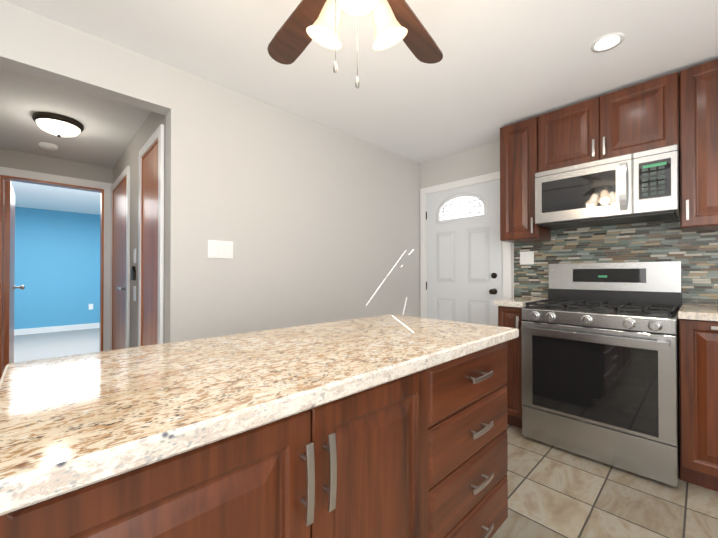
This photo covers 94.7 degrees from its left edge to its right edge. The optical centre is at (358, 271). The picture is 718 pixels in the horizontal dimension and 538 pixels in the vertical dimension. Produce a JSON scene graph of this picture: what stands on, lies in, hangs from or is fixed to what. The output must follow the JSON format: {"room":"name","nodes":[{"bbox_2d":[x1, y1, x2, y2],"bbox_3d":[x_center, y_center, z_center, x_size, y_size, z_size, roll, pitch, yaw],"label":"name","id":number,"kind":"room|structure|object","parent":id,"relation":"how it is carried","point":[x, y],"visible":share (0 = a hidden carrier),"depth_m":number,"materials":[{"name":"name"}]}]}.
{"room":"kitchen","nodes":[
{"label":"kitchen","id":0,"kind":"room"},
{"bbox_2d":[3,207,99,328],"bbox_3d":[-6.146,-0.003,6.553,4.400,2.410,0.120,0,-1,-44],"label":"wall","id":1,"kind":"structure","parent":0,"point":[57,264],"depth_m":6.58,"materials":[{"name":"paint"}]},
{"bbox_2d":[14,323,99,335],"bbox_3d":[-6.098,1.146,6.494,4.400,0.110,0.020,0,-1,-44],"label":"baseboard","id":2,"kind":"structure","parent":1,"relation":"attached to","point":[54,329],"depth_m":6.56,"materials":[{"name":"white wood"}]},
{"bbox_2d":[11,181,99,214],"bbox_3d":[-4.604,-1.270,4.958,4.400,0.100,4.330,0,-1,-44],"label":"ceiling","id":3,"kind":"structure","parent":0,"point":[35,196],"depth_m":5.53,"materials":[{"name":"paint"}]},
{"bbox_2d":[1,148,112,282],"bbox_3d":[-2.995,0.024,3.409,0.955,2.310,0.120,0,-1,-44],"label":"wall","id":4,"kind":"structure","parent":0,"point":[14,159],"depth_m":3.30,"materials":[{"name":"paint"}]},
{"bbox_2d":[2,180,24,373],"bbox_3d":[-3.585,0.153,3.444,0.126,2.028,0.810,0,-1,-44],"label":"door","id":5,"kind":"structure","parent":4,"relation":"in","point":[9,286],"depth_m":3.15,"materials":[{"name":"brown wood"}]},
{"bbox_2d":[14,328,99,362],"bbox_3d":[-4.604,1.220,4.940,4.400,0.060,4.330,0,-1,-44],"label":"floor","id":6,"kind":"structure","parent":0,"point":[31,347],"depth_m":5.38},
{"bbox_2d":[0,67,150,167],"bbox_3d":[-2.341,-1.188,2.569,1.190,0.100,2.250,0,-1,-44],"label":"ceiling","id":7,"kind":"structure","parent":0,"point":[105,137],"depth_m":2.48,"materials":[{"name":"paint"}]},
{"bbox_2d":[38,142,57,150],"bbox_3d":[-2.786,-1.117,2.966,0.130,0.034,0.130,0,-1,-44],"label":"smoke detector","id":8,"kind":"object","parent":7,"relation":"attached to","point":[48,146],"visible":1,"depth_m":2.94,"materials":[{"name":"white plastic"}]},
{"bbox_2d":[32,112,83,137],"bbox_3d":[-2.272,-1.074,2.503,0.290,0.128,0.290,0,-1,-44],"label":"light","id":9,"kind":"object","parent":7,"relation":"attached to","point":[59,125],"visible":1,"depth_m":2.43,"materials":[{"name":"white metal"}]},
{"bbox_2d":[113,112,165,347],"bbox_3d":[-1.914,0.020,2.888,0.120,2.310,2.130,0,-1,-44],"label":"wall","id":10,"kind":"structure","parent":0,"point":[145,132],"depth_m":2.73,"materials":[{"name":"paint"}]},
{"bbox_2d":[0,165,129,379],"bbox_3d":[-2.719,0.108,2.980,0.908,2.135,1.120,0,-1,-44],"label":"door frame","id":11,"kind":"structure","parent":10,"relation":"attached to","point":[103,189],"depth_m":3.30,"materials":[{"name":"white"}]},
{"bbox_2d":[131,266,135,279],"bbox_3d":[-1.866,0.017,2.733,0.020,0.115,0.070,0,-1,-44],"label":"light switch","id":12,"kind":"object","parent":10,"relation":"attached to","point":[133,273],"depth_m":2.71,"materials":[{"name":"black plastic"}]},
{"bbox_2d":[133,286,135,300],"bbox_3d":[-1.848,0.183,2.724,0.006,0.120,0.075,0,-1,-44],"label":"light switch","id":13,"kind":"object","parent":10,"relation":"attached to","point":[134,287],"depth_m":2.72,"materials":[{"name":"white plastic"}]},
{"bbox_2d":[133,248,135,262],"bbox_3d":[-1.849,-0.127,2.725,0.010,0.120,0.075,0,-1,-44],"label":"light switch","id":14,"kind":"object","parent":10,"relation":"attached to","point":[134,254],"depth_m":2.71,"materials":[{"name":"white plastic"}]},
{"bbox_2d":[138,124,163,346],"bbox_3d":[-1.472,0.121,2.324,0.020,2.100,0.655,0,-1,-44],"label":"door frame","id":15,"kind":"structure","parent":10,"relation":"attached to","point":[151,245],"depth_m":2.30,"materials":[{"name":"white"}]},
{"bbox_2d":[0,0,420,342],"bbox_3d":[-0.601,-0.032,2.590,3.500,2.410,0.120,0,-1,-44],"label":"wall","id":16,"kind":"structure","parent":0,"point":[315,223],"depth_m":2.36,"materials":[{"name":"paint"}]},
{"bbox_2d":[208,240,232,258],"bbox_3d":[-0.917,-0.144,2.195,0.165,0.118,0.010,0,-1,-44],"label":"light switch","id":17,"kind":"object","parent":16,"relation":"attached to","point":[220,249],"visible":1,"depth_m":2.19,"materials":[{"name":"white plastic"}]},
{"bbox_2d":[367,249,413,312],"bbox_3d":[0.337,0.111,3.407,0.749,0.716,0.001,0,-1,-44],"label":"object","id":18,"kind":"structure","parent":16,"relation":"attached to","point":[388,274],"depth_m":3.43,"materials":[{"name":"white"}]},
{"bbox_2d":[3,0,717,162],"bbox_3d":[0.421,-1.305,0.239,5.540,0.100,4.940,0,-1,-44],"label":"ceiling","id":19,"kind":"structure","parent":0,"point":[494,70],"depth_m":1.91,"materials":[{"name":"paint"}]},
{"bbox_2d":[267,0,442,88],"bbox_3d":[-0.016,-0.924,1.133,1.262,0.646,1.248,0,-1,-44],"label":"ceiling fan","id":20,"kind":"object","parent":19,"relation":"hanging from","point":[307,22],"visible":1,"depth_m":1.28,"materials":[{"name":"brown wood"}]},
{"bbox_2d":[590,33,624,52],"bbox_3d":[1.350,-1.241,1.798,0.150,0.004,0.150,0,-1,-44],"label":"recessed light","id":21,"kind":"object","parent":19,"relation":"in","point":[607,42],"visible":1,"depth_m":1.79,"materials":[{"name":"white glass"}]},
{"bbox_2d":[421,141,714,297],"bbox_3d":[2.333,-0.036,2.151,0.120,2.410,4.820,0,-1,-44],"label":"wall","id":22,"kind":"structure","parent":0,"point":[477,161],"depth_m":3.38,"materials":[{"name":"paint"}]},
{"bbox_2d":[426,180,501,325],"bbox_3d":[1.020,0.157,3.364,0.083,2.018,0.840,0,-1,-44],"label":"entry door","id":23,"kind":"structure","parent":22,"relation":"in","point":[464,264],"depth_m":3.34,"materials":[{"name":"painted wood"},{"name":"glass"},{"name":"metal"}]},
{"bbox_2d":[420,171,511,317],"bbox_3d":[1.046,0.121,3.383,0.022,2.114,0.998,0,-1,-44],"label":"door frame","id":24,"kind":"structure","parent":22,"relation":"attached to","point":[506,250],"depth_m":3.52,"materials":[{"name":"white wood"}]},
{"bbox_2d":[500,116,550,242],"bbox_3d":[1.391,-0.734,2.781,0.363,0.955,0.295,0,-1,-44],"label":"upper cabinet","id":25,"kind":"object","parent":22,"relation":"attached to","point":[518,155],"visible":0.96,"depth_m":2.67,"materials":[{"name":"brown wood"}]},
{"bbox_2d":[538,72,679,171],"bbox_3d":[1.770,-0.984,2.390,0.363,0.461,0.790,0,-1,-44],"label":"upper cabinet","id":26,"kind":"object","parent":22,"relation":"attached to","point":[643,116],"visible":0.92,"depth_m":2.24,"materials":[{"name":"brown wood"}]},
{"bbox_2d":[535,144,679,229],"bbox_3d":[1.736,-0.549,2.355,0.455,0.400,0.786,0,-1,-44],"label":"microwave","id":27,"kind":"object","parent":26,"relation":"attached to","point":[640,186],"visible":0.98,"depth_m":2.19,"materials":[{"name":"silver metal"}]},
{"bbox_2d":[514,218,717,304],"bbox_3d":[2.548,-0.059,1.838,0.003,0.628,3.270,0,-1,-44],"label":"backsplash","id":28,"kind":"structure","parent":22,"relation":"attached to","point":[695,254],"depth_m":2.42,"materials":[{"name":"multicoloured tile"}]},
{"bbox_2d":[520,251,533,264],"bbox_3d":[1.487,-0.117,2.931,0.010,0.115,0.115,0,-1,-44],"label":"light switch","id":29,"kind":"object","parent":28,"relation":"attached to","point":[527,257],"visible":1,"depth_m":2.93,"materials":[{"name":"white plastic"}]},
{"bbox_2d":[679,59,717,231],"bbox_3d":[2.309,-0.741,1.827,0.363,0.955,0.760,0,-1,-44],"label":"upper cabinet","id":30,"kind":"object","parent":22,"relation":"attached to","point":[698,90],"visible":1,"depth_m":1.95,"materials":[{"name":"brown wood"}]},
{"bbox_2d":[492,424,717,537],"bbox_3d":[0.423,1.186,0.305,5.420,0.060,4.820,0,-1,-44],"label":"floor","id":31,"kind":"structure","parent":0,"point":[554,492],"depth_m":1.67,"materials":[{"name":"tile"}]},
{"bbox_2d":[0,334,518,537],"bbox_3d":[-0.099,0.722,1.108,1.505,0.880,0.666,0,-1,-44],"label":"kitchen island","id":32,"kind":"object","parent":31,"relation":"on","point":[388,426],"depth_m":0.74,"materials":[{"name":"brown wood"}]},
{"bbox_2d":[0,314,518,505],"bbox_3d":[-0.118,0.261,1.131,1.529,0.040,0.710,0,-1,-44],"label":"island countertop","id":33,"kind":"structure","parent":32,"relation":"on","point":[65,420],"depth_m":0.69,"materials":[{"name":"beige stone"}]},
{"bbox_2d":[494,296,547,428],"bbox_3d":[1.318,0.696,2.635,0.656,0.953,0.202,0,-1,-44],"label":"base cabinet","id":34,"kind":"object","parent":31,"relation":"on","point":[509,312],"visible":0.48,"depth_m":2.42,"materials":[{"name":"brown wood"}]},
{"bbox_2d":[521,261,681,487],"bbox_3d":[1.626,0.552,2.241,0.757,1.235,0.785,0,-1,-44],"label":"range","id":35,"kind":"object","parent":31,"relation":"on","point":[600,359],"visible":1,"depth_m":2.03,"materials":[{"name":"silver metal"}]},
{"bbox_2d":[678,304,717,491],"bbox_3d":[2.260,0.689,1.656,0.656,0.953,0.924,0,-1,-44],"label":"base cabinet","id":36,"kind":"object","parent":31,"relation":"on","point":[698,381],"visible":1,"depth_m":1.74,"materials":[{"name":"brown wood"}]}
]}

